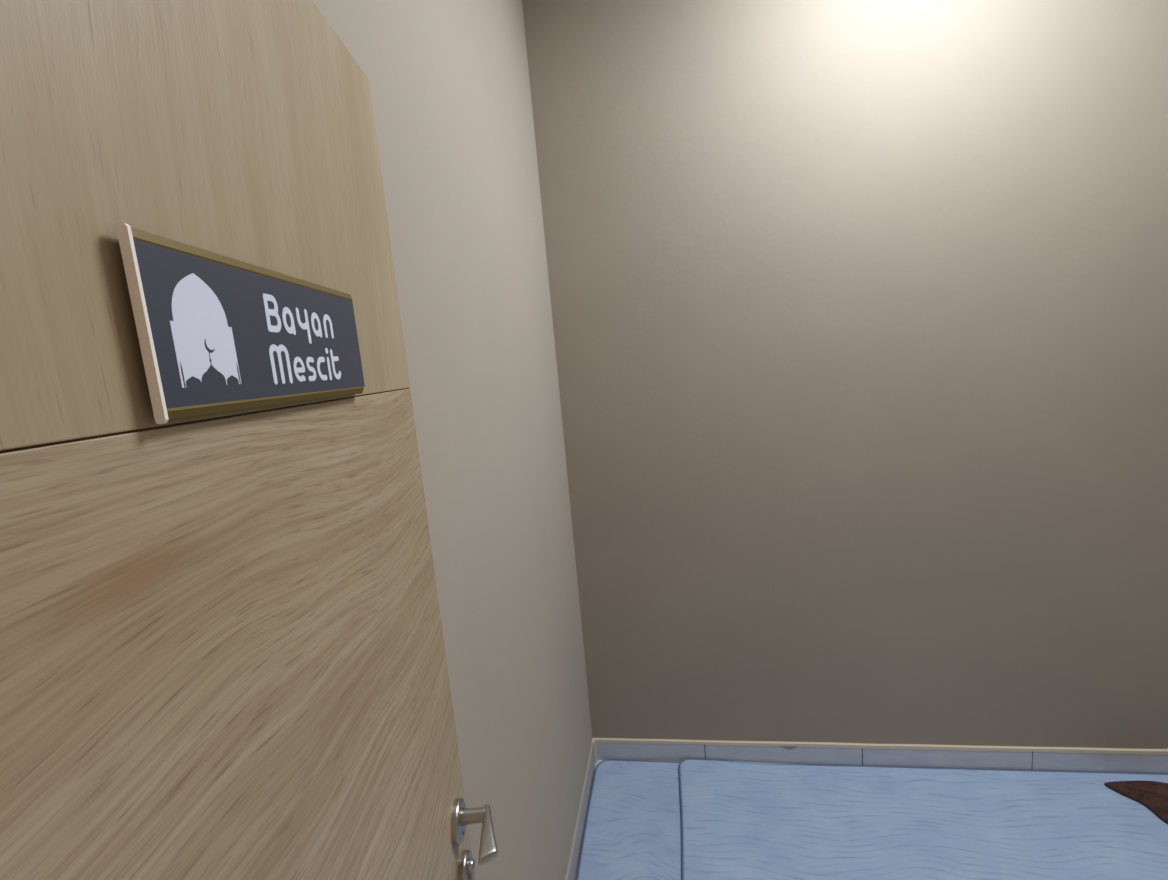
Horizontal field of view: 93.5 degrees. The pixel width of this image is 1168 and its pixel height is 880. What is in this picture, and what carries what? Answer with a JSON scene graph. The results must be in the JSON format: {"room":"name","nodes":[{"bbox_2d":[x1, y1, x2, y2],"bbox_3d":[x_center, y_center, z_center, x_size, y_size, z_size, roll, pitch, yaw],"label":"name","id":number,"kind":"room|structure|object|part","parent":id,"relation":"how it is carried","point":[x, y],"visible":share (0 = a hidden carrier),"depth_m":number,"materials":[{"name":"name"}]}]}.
{"room":"prayer room","nodes":[
{"label":"prayer room","id":0,"kind":"room"},
{"bbox_2d":[312,0,592,879],"bbox_3d":[-0.332,-0.006,0.953,0.120,3.150,2.406,-4,8,9],"label":"wall","id":1,"kind":"structure","parent":0,"point":[449,81],"depth_m":1.27,"materials":[{"name":"beige paint"}]},
{"bbox_2d":[565,739,596,879],"bbox_3d":[-0.123,1.485,1.212,0.012,0.098,2.278,-4,8,9],"label":"baseboard","id":2,"kind":"structure","parent":1,"relation":"attached to","point":[581,817],"depth_m":1.97,"materials":[{"name":"grey tile"}]},
{"bbox_2d":[575,760,603,879],"bbox_3d":[1.125,1.590,0.389,2.958,0.100,3.806,-4,8,9],"label":"floor","id":3,"kind":"structure","parent":0,"point":[598,761],"depth_m":2.31,"materials":[{"name":"tile"}]},
{"bbox_2d":[576,759,680,879],"bbox_3d":[0.172,1.437,1.668,0.437,0.010,1.280,-4,8,9],"label":"floor mat","id":4,"kind":"object","parent":3,"relation":"on","point":[632,831],"visible":0.86,"depth_m":1.98,"materials":[{"name":"blue fabric"}]},
{"bbox_2d":[678,759,1167,879],"bbox_3d":[1.306,1.355,1.484,2.054,0.022,1.284,-4,8,9],"label":"floor mat","id":5,"kind":"object","parent":3,"relation":"on","point":[740,820],"visible":0.99,"depth_m":1.87,"materials":[{"name":"blue fabric"}]},
{"bbox_2d":[1104,780,1167,823],"bbox_3d":[2.028,1.228,1.821,0.371,0.028,0.275,-4,8,9],"label":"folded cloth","id":6,"kind":"object","parent":5,"relation":"on","point":[1153,795],"visible":1,"depth_m":1.90,"materials":[{"name":"brown fabric"}]},
{"bbox_2d":[522,0,1167,748],"bbox_3d":[1.252,-0.294,1.962,2.958,3.150,0.120,-4,8,9],"label":"wall","id":7,"kind":"structure","parent":0,"point":[859,308],"depth_m":1.95,"materials":[{"name":"beige paint"}]},
{"bbox_2d":[592,738,1167,773],"bbox_3d":[1.379,1.220,2.113,2.718,0.098,0.009,-4,8,9],"label":"baseboard","id":8,"kind":"structure","parent":7,"relation":"attached to","point":[662,750],"depth_m":2.14,"materials":[{"name":"grey tile"}]},
{"bbox_3d":[0.897,0.074,-0.390,2.718,3.150,0.120,-4,8,9],"label":"wall","id":9,"kind":"structure","parent":0,"visible":0},
{"bbox_2d":[0,0,497,879],"bbox_3d":[-0.155,0.610,0.388,0.105,2.038,0.911,-5,8,0],"label":"door","id":10,"kind":"structure","parent":9,"relation":"in","point":[223,654],"depth_m":0.32,"materials":[{"name":"brown wood"}]},
{"bbox_3d":[-0.247,-0.201,0.276,0.004,0.391,0.900,-5,8,0],"label":"panel","id":11,"kind":"part","parent":10,"relation":"part of","materials":[{"name":"brown wood"}]},
{"bbox_3d":[-0.156,0.804,0.420,0.004,1.646,0.900,-5,8,0],"label":"panel","id":12,"kind":"part","parent":10,"relation":"part of","materials":[{"name":"brown wood"}]},
{"bbox_2d":[115,223,364,423],"bbox_3d":[-0.230,-0.077,0.417,0.011,0.100,0.281,-5,8,0],"label":"door sign","id":13,"kind":"object","parent":10,"relation":"attached to","point":[217,333],"visible":1,"depth_m":0.34,"materials":[{"name":"grey plastic"}]},
{"bbox_3d":[-0.231,-0.123,0.411,0.005,0.007,0.278,-5,8,0],"label":"gold rail","id":14,"kind":"part","parent":13,"relation":"part of","materials":[{"name":"brown metal"}]},
{"bbox_3d":[-0.223,-0.032,0.422,0.005,0.007,0.274,-5,8,0],"label":"gold rail","id":15,"kind":"part","parent":13,"relation":"part of","materials":[{"name":"brown metal"}]},
{"bbox_3d":[-0.145,0.533,0.746,0.044,0.021,0.093,-8,8,-16],"label":"lever handle","id":16,"kind":"part","parent":10,"relation":"part of","materials":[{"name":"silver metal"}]}
]}

